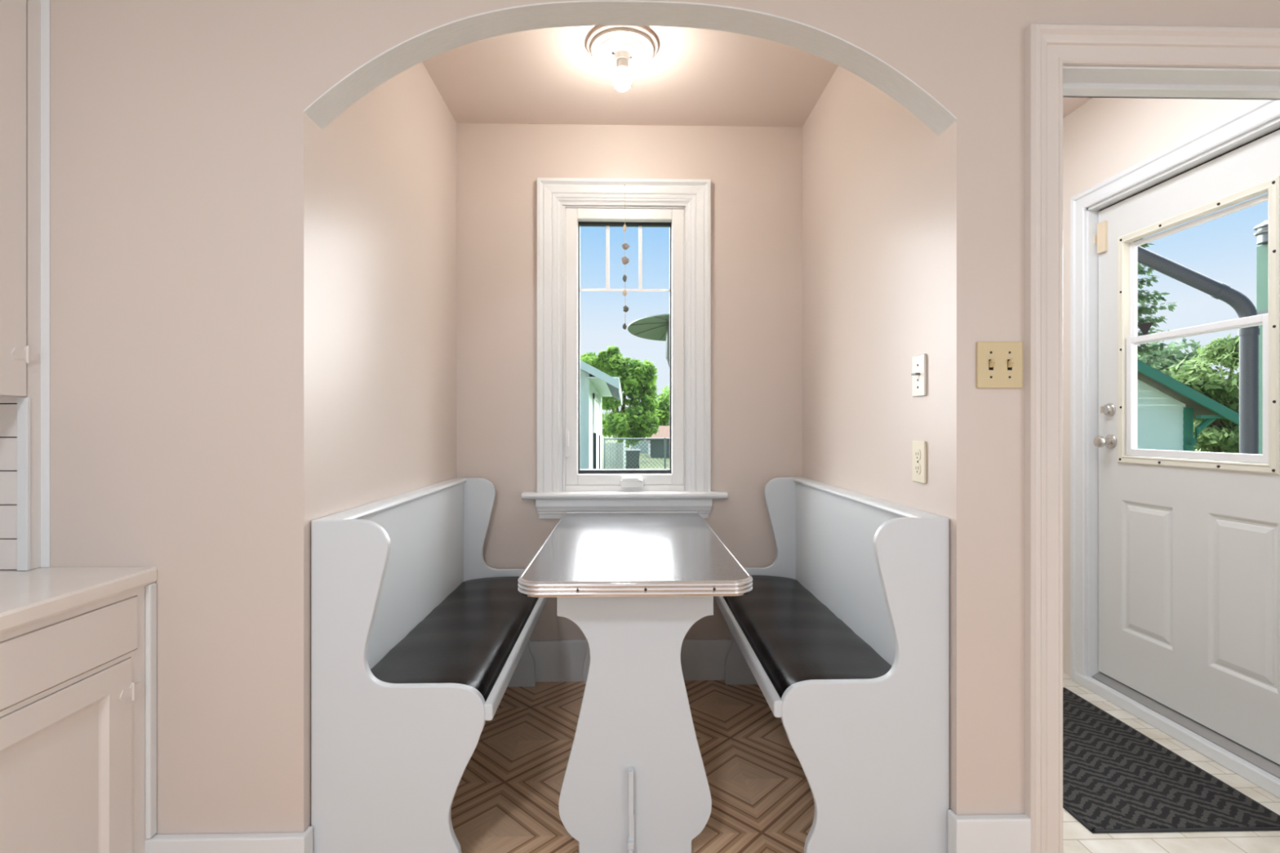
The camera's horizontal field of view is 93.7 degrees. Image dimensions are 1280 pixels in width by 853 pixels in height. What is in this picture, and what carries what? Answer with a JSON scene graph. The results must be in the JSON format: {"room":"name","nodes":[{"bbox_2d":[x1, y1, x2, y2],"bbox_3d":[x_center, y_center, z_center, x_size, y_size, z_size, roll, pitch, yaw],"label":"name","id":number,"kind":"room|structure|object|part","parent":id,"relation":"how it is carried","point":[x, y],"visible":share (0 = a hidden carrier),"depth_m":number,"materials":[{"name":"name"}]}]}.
{"room":"kitchen","nodes":[
{"label":"kitchen","id":0,"kind":"room"},
{"bbox_2d":[324,62,456,516],"bbox_3d":[-0.870,-0.160,2.200,0.100,2.630,1.336,0,0,-1],"label":"wall","id":1,"kind":"structure","parent":0,"point":[390,157],"depth_m":1.96,"materials":[{"name":"beige paint"}]},
{"bbox_2d":[456,123,802,639],"bbox_3d":[-0.045,-0.160,2.812,1.578,2.630,0.150,0,0,-1],"label":"wall","id":2,"kind":"structure","parent":0,"point":[755,173],"depth_m":2.74,"materials":[{"name":"beige paint"}]},
{"bbox_2d":[521,177,728,518],"bbox_3d":[-0.069,-0.351,2.805,0.922,1.535,0.263,0,0,-1],"label":"window","id":3,"kind":"structure","parent":2,"relation":"in","point":[562,486],"depth_m":2.72,"materials":[{"name":"white paint"}]},
{"bbox_3d":[-0.074,-0.345,2.808,0.566,1.328,0.136,0,0,-1],"label":"frame","id":4,"kind":"part","parent":3,"relation":"part of","materials":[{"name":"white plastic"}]},
{"bbox_3d":[-0.067,0.310,2.720,0.922,0.030,0.093,0,0,-1],"label":"sill","id":5,"kind":"part","parent":3,"relation":"part of","materials":[{"name":"white paint"}]},
{"bbox_3d":[-0.070,-0.365,2.785,0.544,1.268,0.073,0,0,-1],"label":"sash","id":6,"kind":"part","parent":3,"relation":"part of","materials":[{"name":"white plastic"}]},
{"bbox_2d":[621,192,629,329],"bbox_3d":[-0.067,-0.765,2.717,0.032,0.657,0.028,0,0,41],"label":"mobile","id":7,"kind":"object","parent":3,"relation":"hanging from","point":[625,260],"visible":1,"depth_m":2.71,"materials":[{"name":"grey"}]},
{"bbox_2d":[528,638,731,682],"bbox_3d":[-0.043,1.062,2.727,1.578,0.185,0.020,0,0,-1],"label":"baseboard","id":8,"kind":"structure","parent":2,"relation":"attached to","point":[701,660],"depth_m":2.71,"materials":[{"name":"white paint"}]},
{"bbox_2d":[422,25,838,127],"bbox_3d":[-0.031,-1.425,2.211,1.778,0.100,1.352,0,0,-1],"label":"ceiling","id":9,"kind":"structure","parent":0,"point":[695,77],"depth_m":2.39,"materials":[{"name":"beige paint"}]},
{"bbox_2d":[586,25,657,91],"bbox_3d":[-0.063,-1.294,2.162,0.256,0.162,0.256,0,0,-1],"label":"ceiling light","id":10,"kind":"object","parent":9,"relation":"attached to","point":[621,48],"visible":0.98,"depth_m":2.13,"materials":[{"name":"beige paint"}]},
{"bbox_2d":[616,57,628,70],"bbox_3d":[-0.063,-1.303,2.162,0.044,0.028,0.044,0,0,-1],"label":"socket","id":11,"kind":"object","parent":10,"relation":"attached to","point":[622,63],"depth_m":2.15,"materials":[{"name":"white ceramic"}]},
{"bbox_3d":[-0.063,-1.237,2.162,0.063,0.048,0.063,0,0,-1],"label":"light bulb","id":12,"kind":"part","parent":10,"relation":"part of","materials":[{"name":"white glass"}]},
{"bbox_2d":[49,0,1279,834],"bbox_3d":[0.366,-0.145,1.509,4.600,2.600,0.100,0,0,-1],"label":"wall","id":13,"kind":"structure","parent":0,"point":[187,161],"depth_m":1.43,"materials":[{"name":"beige paint"}]},
{"bbox_2d":[145,826,312,852],"bbox_3d":[-0.977,1.061,1.429,0.373,0.188,0.044,0,0,-1],"label":"baseboard","id":14,"kind":"structure","parent":13,"relation":"attached to","point":[254,842],"depth_m":1.41,"materials":[{"name":"white paint"}]},
{"bbox_2d":[303,0,956,136],"bbox_3d":[-0.015,-0.890,1.493,1.578,0.279,0.086,0,0,-1],"label":"trim","id":15,"kind":"structure","parent":13,"relation":"attached to","point":[412,51],"depth_m":1.49,"materials":[{"name":"paint"}]},
{"bbox_2d":[947,808,1031,852],"bbox_3d":[0.856,1.052,1.470,0.185,0.206,0.044,0,0,-1],"label":"baseboard","id":16,"kind":"structure","parent":13,"relation":"attached to","point":[1009,833],"depth_m":1.45,"materials":[{"name":"white paint"}]},
{"bbox_2d":[976,341,1022,388],"bbox_3d":[0.879,-0.150,1.462,0.113,0.114,0.019,0,0,-1],"label":"light switch","id":17,"kind":"object","parent":13,"relation":"attached to","point":[999,365],"visible":1,"depth_m":1.46,"materials":[{"name":"beige plastic"}]},
{"bbox_2d":[1024,23,1279,852],"bbox_3d":[1.442,0.090,1.469,0.996,2.130,0.030,0,0,-1],"label":"trim","id":18,"kind":"structure","parent":13,"relation":"attached to","point":[1048,47],"depth_m":1.46,"materials":[{"name":"beige paint"}]},
{"bbox_2d":[1062,66,1279,100],"bbox_3d":[1.440,0.094,1.549,0.960,2.122,0.130,0,0,-1],"label":"trim","id":19,"kind":"structure","parent":13,"relation":"attached to","point":[1085,82],"depth_m":1.54,"materials":[{"name":"white paint"}]},
{"bbox_2d":[450,672,1279,852],"bbox_3d":[0.396,1.180,0.176,4.600,0.050,6.533,0,0,-1],"label":"floor","id":20,"kind":"structure","parent":0,"point":[506,798],"depth_m":1.94,"materials":[{"name":"tile"}]},
{"bbox_2d":[0,582,156,852],"bbox_3d":[-1.465,0.762,0.392,0.685,0.785,2.050,0,0,-1],"label":"base cabinet","id":21,"kind":"object","parent":20,"relation":"on","point":[78,686],"visible":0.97,"depth_m":1.24,"materials":[{"name":"white paint"}]},
{"bbox_3d":[-1.158,0.780,1.151,0.019,0.510,0.420,0,0,-1],"label":"cabinet door","id":22,"kind":"part","parent":21,"relation":"part of","materials":[{"name":"white paint"}]},
{"bbox_3d":[-1.158,0.450,1.164,0.020,0.122,0.430,0,0,-1],"label":"drawer","id":23,"kind":"part","parent":21,"relation":"part of","materials":[{"name":"white paint"}]},
{"bbox_2d":[0,566,157,633],"bbox_3d":[-1.465,0.351,0.392,0.686,0.036,2.050,0,0,-1],"label":"countertop","id":24,"kind":"structure","parent":21,"relation":"on","point":[36,594],"depth_m":1.26,"materials":[{"name":"laminate"}]},
{"bbox_2d":[0,0,49,570],"bbox_3d":[-1.594,-0.506,0.590,0.435,1.677,1.651,0,0,-1],"label":"upper cabinet","id":25,"kind":"object","parent":24,"relation":"on","point":[24,24],"visible":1,"depth_m":1.39,"materials":[{"name":"white paint"}]},
{"bbox_3d":[-1.411,-0.676,0.826,0.021,1.214,1.114,0,0,-1],"label":"cabinet door","id":26,"kind":"part","parent":25,"relation":"part of","materials":[{"name":"white paint"}]},
{"bbox_3d":[-1.405,-0.506,1.418,0.020,1.677,0.002,0,0,-1],"label":"edge moulding","id":27,"kind":"part","parent":25,"relation":"part of","materials":[{"name":"white paint"}]},
{"bbox_2d":[311,477,547,852],"bbox_3d":[-0.595,0.692,2.072,0.439,0.926,1.217,0,0,-1],"label":"bench","id":28,"kind":"object","parent":20,"relation":"on","point":[418,642],"visible":0.87,"depth_m":1.47,"materials":[{"name":"white paint"}]},
{"bbox_3d":[-0.785,0.239,2.067,0.059,0.019,1.173,0,0,-1],"label":"rail","id":29,"kind":"part","parent":28,"relation":"part of","materials":[{"name":"white paint"}]},
{"bbox_3d":[-0.590,0.692,1.474,0.421,0.926,0.022,0,0,-1],"label":"panel","id":30,"kind":"part","parent":28,"relation":"part of","materials":[{"name":"white paint"}]},
{"bbox_3d":[-0.775,0.500,2.068,0.016,0.510,1.173,0,0,-1],"label":"backrest","id":31,"kind":"part","parent":28,"relation":"part of","materials":[{"name":"white paint"}]},
{"bbox_2d":[370,576,538,702],"bbox_3d":[-0.585,0.689,2.072,0.364,0.073,1.169,0,0,-1],"label":"seat cushion","id":32,"kind":"object","parent":28,"relation":"on","point":[468,633],"depth_m":1.88,"materials":[{"name":"black leather"}]},
{"bbox_3d":[-0.617,0.692,2.669,0.421,0.926,0.022,0,0,-1],"label":"panel","id":33,"kind":"part","parent":28,"relation":"part of","materials":[{"name":"white paint"}]},
{"bbox_3d":[-0.387,0.702,2.067,0.024,0.042,1.191,0,0,-1],"label":"seat rail","id":34,"kind":"part","parent":28,"relation":"part of","materials":[{"name":"white paint"}]},
{"bbox_2d":[517,511,752,852],"bbox_3d":[-0.023,0.768,2.082,0.602,0.774,1.216,0,0,-1],"label":"dining table","id":35,"kind":"object","parent":20,"relation":"on","point":[634,584],"visible":1,"depth_m":1.60,"materials":[{"name":"white wood"}]},
{"bbox_2d":[713,477,949,852],"bbox_3d":[0.538,0.692,2.097,0.439,0.926,1.217,0,0,-1],"label":"bench","id":36,"kind":"object","parent":20,"relation":"on","point":[844,637],"visible":0.85,"depth_m":1.49,"materials":[{"name":"white paint"}]},
{"bbox_3d":[0.331,0.702,2.084,0.024,0.042,1.191,0,0,-1],"label":"seat rail","id":37,"kind":"part","parent":36,"relation":"part of","materials":[{"name":"white paint"}]},
{"bbox_3d":[0.534,0.692,2.695,0.421,0.926,0.022,0,0,-1],"label":"panel","id":38,"kind":"part","parent":36,"relation":"part of","materials":[{"name":"white paint"}]},
{"bbox_2d":[722,574,891,698],"bbox_3d":[0.528,0.689,2.097,0.364,0.073,1.169,0,0,-1],"label":"seat cushion","id":39,"kind":"object","parent":36,"relation":"on","point":[796,633],"depth_m":1.90,"materials":[{"name":"black leather"}]},
{"bbox_3d":[0.719,0.500,2.102,0.016,0.510,1.173,0,0,-1],"label":"backrest","id":40,"kind":"part","parent":36,"relation":"part of","materials":[{"name":"white paint"}]},
{"bbox_3d":[0.561,0.692,1.500,0.421,0.926,0.022,0,0,-1],"label":"panel","id":41,"kind":"part","parent":36,"relation":"part of","materials":[{"name":"white paint"}]},
{"bbox_3d":[0.728,0.239,2.102,0.059,0.019,1.173,0,0,-1],"label":"rail","id":42,"kind":"part","parent":36,"relation":"part of","materials":[{"name":"white paint"}]},
{"bbox_2d":[1062,687,1279,833],"bbox_3d":[1.578,1.151,2.174,0.610,0.008,0.930,0,0,-1],"label":"door mat","id":43,"kind":"object","parent":20,"relation":"on","point":[1117,778],"visible":0.62,"depth_m":1.90,"materials":[{"name":"black plastic"}]},
{"bbox_2d":[802,66,935,514],"bbox_3d":[0.807,-0.160,2.238,0.100,2.630,1.336,0,0,-1],"label":"wall","id":44,"kind":"structure","parent":0,"point":[868,162],"depth_m":2.01,"materials":[{"name":"beige paint"}]},
{"bbox_2d":[911,353,926,396],"bbox_3d":[0.761,-0.140,1.649,0.020,0.114,0.070,0,0,-1],"label":"light switch","id":45,"kind":"object","parent":44,"relation":"attached to","point":[918,374],"visible":1,"depth_m":1.64,"materials":[{"name":"white plastic"}]},
{"bbox_2d":[911,440,926,483],"bbox_3d":[0.766,0.097,1.649,0.009,0.114,0.070,0,0,-1],"label":"wall outlet","id":46,"kind":"object","parent":44,"relation":"attached to","point":[918,447],"visible":1,"depth_m":1.64,"materials":[{"name":"beige plastic"}]},
{"bbox_2d":[914,448,920,460],"bbox_3d":[0.763,0.077,1.649,0.003,0.029,0.034,0,0,-1],"label":"receptacle","id":47,"kind":"object","parent":46,"relation":"attached to","point":[917,451],"depth_m":1.65,"materials":[{"name":"beige plastic"}]},
{"bbox_2d":[914,463,920,474],"bbox_3d":[0.763,0.116,1.649,0.003,0.029,0.034,0,0,-1],"label":"receptacle","id":48,"kind":"object","parent":46,"relation":"attached to","point":[917,466],"depth_m":1.65,"materials":[{"name":"beige plastic"}]},
{"bbox_2d":[1062,97,1092,118],"bbox_3d":[1.497,-1.495,2.527,1.292,0.100,1.883,0,0,-1],"label":"ceiling","id":49,"kind":"structure","parent":0,"point":[1070,104],"depth_m":2.69,"materials":[{"name":"beige paint"}]},
{"bbox_2d":[1062,97,1261,675],"bbox_3d":[2.069,-0.120,2.490,0.150,2.650,1.783,0,0,-1],"label":"wall","id":50,"kind":"structure","parent":0,"point":[1103,138],"depth_m":2.60,"materials":[{"name":"beige paint"}]},
{"bbox_2d":[1070,99,1279,680],"bbox_3d":[1.988,0.054,2.221,0.024,2.201,1.046,0,0,-1],"label":"trim","id":51,"kind":"structure","parent":50,"relation":"attached to","point":[1262,112],"depth_m":2.67,"materials":[{"name":"white paint"}]},
{"bbox_2d":[1074,671,1279,798],"bbox_3d":[1.994,1.133,2.227,0.036,0.045,0.980,0,0,-1],"label":"trim","id":52,"kind":"structure","parent":50,"relation":"attached to","point":[1245,769],"depth_m":2.17,"materials":[{"name":"white paint"}]},
{"bbox_2d":[1087,117,1279,676],"bbox_3d":[2.074,0.075,2.223,0.152,2.090,0.894,0,0,-1],"label":"trim","id":53,"kind":"structure","parent":50,"relation":"attached to","point":[1092,211],"depth_m":2.66,"materials":[{"name":"white paint"}]},
{"bbox_2d":[1091,671,1279,778],"bbox_3d":[2.056,1.101,2.223,0.088,0.037,0.890,0,0,-1],"label":"trim","id":54,"kind":"structure","parent":50,"relation":"attached to","point":[1246,753],"depth_m":2.19,"materials":[{"name":"wood"}]},
{"bbox_2d":[1093,128,1279,764],"bbox_3d":[2.030,0.061,2.228,0.111,2.042,0.882,0,0,-1],"label":"door","id":55,"kind":"structure","parent":50,"relation":"in","point":[1189,549],"depth_m":2.20,"materials":[{"name":"white paint"}]},
{"bbox_3d":[2.000,0.066,2.587,0.068,0.062,0.062,0,0,-1],"label":"knob","id":56,"kind":"part","parent":55,"relation":"part of","materials":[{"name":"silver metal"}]},
{"bbox_3d":[2.040,0.584,2.414,0.009,0.549,0.237,0,0,-1],"label":"panel","id":57,"kind":"part","parent":55,"relation":"part of","materials":[{"name":"white paint"}]},
{"bbox_3d":[2.050,-0.124,2.232,0.016,0.490,0.563,0,0,-1],"label":"sash","id":58,"kind":"part","parent":55,"relation":"part of","materials":[{"name":"white"}]},
{"bbox_3d":[2.045,-0.324,2.232,0.030,0.956,0.631,0,0,-1],"label":"lite frame","id":59,"kind":"part","parent":55,"relation":"part of","materials":[{"name":"beige"}]},
{"bbox_3d":[2.069,-0.553,2.233,0.014,0.428,0.563,0,0,-1],"label":"sash","id":60,"kind":"part","parent":55,"relation":"part of","materials":[{"name":"white"}]},
{"bbox_3d":[2.049,0.584,2.040,0.009,0.549,0.233,0,0,-1],"label":"panel","id":61,"kind":"part","parent":55,"relation":"part of","materials":[{"name":"white paint"}]},
{"label":"outside","id":62,"kind":"structure","parent":0,"visible":0},
{"bbox_2d":[601,435,1232,469],"bbox_3d":[8.602,1.875,61.779,140.000,0.200,116.863,0,0,-1],"label":"ground","id":63,"kind":"structure","parent":62,"point":[602,437],"depth_m":31.06,"materials":[{"name":"grey concrete"}]},
{"bbox_2d":[593,432,596,469],"bbox_3d":[-1.026,0.960,13.617,0.072,1.630,0.076,0,0,-1],"label":"gate post","id":64,"kind":"object","parent":63,"relation":"on","point":[594,433],"visible":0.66,"depth_m":13.58,"materials":[{"name":"grey metal"}]},
{"bbox_2d":[598,435,600,469],"bbox_3d":[-0.917,0.987,13.619,0.038,1.575,0.040,0,0,-1],"label":"gate post","id":65,"kind":"object","parent":63,"relation":"on","point":[599,436],"visible":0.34,"depth_m":13.61,"materials":[{"name":"grey metal"}]},
{"bbox_2d":[580,360,622,469],"bbox_3d":[-3.656,-0.470,18.717,6.142,4.490,8.942,0,0,-1],"label":"garage","id":66,"kind":"structure","parent":63,"relation":"on","point":[595,384],"depth_m":14.73,"materials":[{"name":"green"}]},
{"bbox_2d":[604,440,625,469],"bbox_3d":[-1.051,1.156,24.652,0.921,1.238,0.120,0,0,-1],"label":"gate","id":67,"kind":"object","parent":63,"relation":"on","point":[623,442],"visible":0.45,"depth_m":24.64,"materials":[{"name":"grey metal"}]},
{"bbox_3d":[-0.640,1.156,24.661,0.100,1.238,0.120,0,0,-1],"label":"post","id":68,"kind":"part","parent":67,"relation":"part of","materials":[{"name":"grey metal"}]},
{"bbox_2d":[580,345,661,459],"bbox_3d":[-1.098,-1.195,30.978,4.499,6.152,4.106,0,0,-1],"label":"leafy tree","id":69,"kind":"object","parent":63,"relation":"on","point":[639,418],"visible":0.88,"depth_m":30.59,"materials":[{"name":"green plant"}]},
{"bbox_2d":[625,448,640,468],"bbox_3d":[-0.306,1.351,25.184,0.632,0.847,0.770,0,0,-1],"label":"wheelie bin","id":70,"kind":"object","parent":63,"relation":"on","point":[626,451],"visible":0.54,"depth_m":24.89,"materials":[{"name":"grey plastic"}]},
{"bbox_3d":[-0.305,0.988,25.175,0.632,0.120,0.752,0,0,-1],"label":"bin lid","id":71,"kind":"part","parent":70,"relation":"part of","materials":[{"name":"grey plastic"}]},
{"bbox_2d":[603,437,669,469],"bbox_3d":[0.864,1.107,23.685,4.613,1.336,0.070,0,0,-1],"label":"fence","id":72,"kind":"object","parent":63,"relation":"on","point":[604,438],"visible":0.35,"depth_m":23.65,"materials":[{"name":"grey metal"}]},
{"bbox_3d":[-1.407,1.107,23.634,0.065,1.336,0.065,0,0,21],"label":"post","id":73,"kind":"part","parent":72,"relation":"part of","materials":[{"name":"grey metal"}]},
{"bbox_3d":[0.879,0.489,23.685,4.573,0.060,0.060,0,0,-1],"label":"rail","id":74,"kind":"part","parent":72,"relation":"part of","materials":[{"name":"grey metal"}]},
{"bbox_3d":[0.992,1.107,23.688,0.065,1.336,0.065,0,0,21],"label":"post","id":75,"kind":"part","parent":72,"relation":"part of","materials":[{"name":"grey metal"}]},
{"bbox_2d":[630,435,648,453],"bbox_3d":[-0.061,1.076,41.832,1.637,1.399,3.600,0,0,-1],"label":"garden shed","id":76,"kind":"object","parent":63,"relation":"on","point":[645,441],"visible":0.11,"depth_m":40.33,"materials":[{"name":"white paint"}]},
{"bbox_2d":[627,313,669,366],"bbox_3d":[0.344,0.344,6.009,0.937,2.862,0.937,0,0,-1],"label":"patio umbrella","id":77,"kind":"object","parent":63,"relation":"on","point":[654,327],"visible":0.26,"depth_m":6.01,"materials":[{"name":"green fabric"}]},
{"bbox_2d":[627,313,669,341],"bbox_3d":[0.344,-0.988,6.009,0.937,0.134,0.937,0,0,-1],"label":"umbrella canopy","id":78,"kind":"object","parent":77,"relation":"attached to","point":[654,327],"depth_m":6.05,"materials":[{"name":"green fabric"}]},
{"bbox_3d":[0.344,-0.804,6.009,0.170,0.567,0.170,0,0,-1],"label":"burner","id":79,"kind":"part","parent":77,"relation":"part of","materials":[{"name":"grey metal"}]},
{"bbox_2d":[644,426,669,457],"bbox_3d":[2.073,0.865,36.147,3.456,1.820,4.600,0,0,-1],"label":"garden shed","id":80,"kind":"object","parent":63,"relation":"on","point":[664,432],"visible":0.21,"depth_m":34.11,"materials":[{"name":"paint"}]},
{"bbox_3d":[2.042,1.376,34.116,2.300,0.797,0.060,0,0,-1],"label":"shed door","id":81,"kind":"part","parent":80,"relation":"part of","materials":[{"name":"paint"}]},
{"bbox_2d":[652,386,669,426],"bbox_3d":[3.357,-1.048,48.124,5.982,5.854,4.579,0,0,-1],"label":"leafy tree","id":82,"kind":"object","parent":63,"relation":"on","point":[664,406],"visible":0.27,"depth_m":47.52,"materials":[{"name":"green plant"}]},
{"bbox_2d":[1133,238,1198,448],"bbox_3d":[13.546,-3.238,16.821,3.369,10.226,3.551,0,0,-1],"label":"spruce tree","id":83,"kind":"object","parent":63,"relation":"on","point":[1142,309],"visible":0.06,"depth_m":16.15,"materials":[{"name":"green plant"}]},
{"bbox_2d":[1137,337,1208,376],"bbox_3d":[21.196,-0.874,24.775,3.356,5.518,2.884,0,0,-1],"label":"leafy tree","id":84,"kind":"object","parent":63,"relation":"on","point":[1170,353],"visible":0.14,"depth_m":24.02,"materials":[{"name":"green plant"}]},
{"bbox_2d":[1133,359,1239,459],"bbox_3d":[7.823,-0.031,12.420,6.100,3.612,3.180,0,0,-1],"label":"garage","id":85,"kind":"structure","parent":63,"relation":"on","point":[1167,408],"depth_m":11.24,"materials":[{"name":"green"}]},
{"bbox_2d":[1163,333,1239,462],"bbox_3d":[20.179,-0.641,20.323,5.907,5.039,3.346,0,0,-1],"label":"leafy tree","id":86,"kind":"object","parent":63,"relation":"on","point":[1217,437],"visible":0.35,"depth_m":19.74,"materials":[{"name":"green plant"}]},
{"bbox_2d":[1253,220,1268,463],"bbox_3d":[3.793,0.287,3.425,0.379,2.976,0.324,0,0,-1],"label":"chimney stack","id":87,"kind":"object","parent":63,"relation":"on","point":[1262,251],"visible":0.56,"depth_m":3.54,"materials":[{"name":"green paint"}]},
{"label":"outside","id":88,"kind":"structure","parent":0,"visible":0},
{"bbox_2d":[1137,245,1259,462],"bbox_3d":[2.641,0.420,2.919,0.614,2.710,0.073,0,0,11],"label":"downspout","id":89,"kind":"object","parent":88,"point":[1238,301],"visible":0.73,"depth_m":2.85,"materials":[{"name":"grey metal"}]}
]}

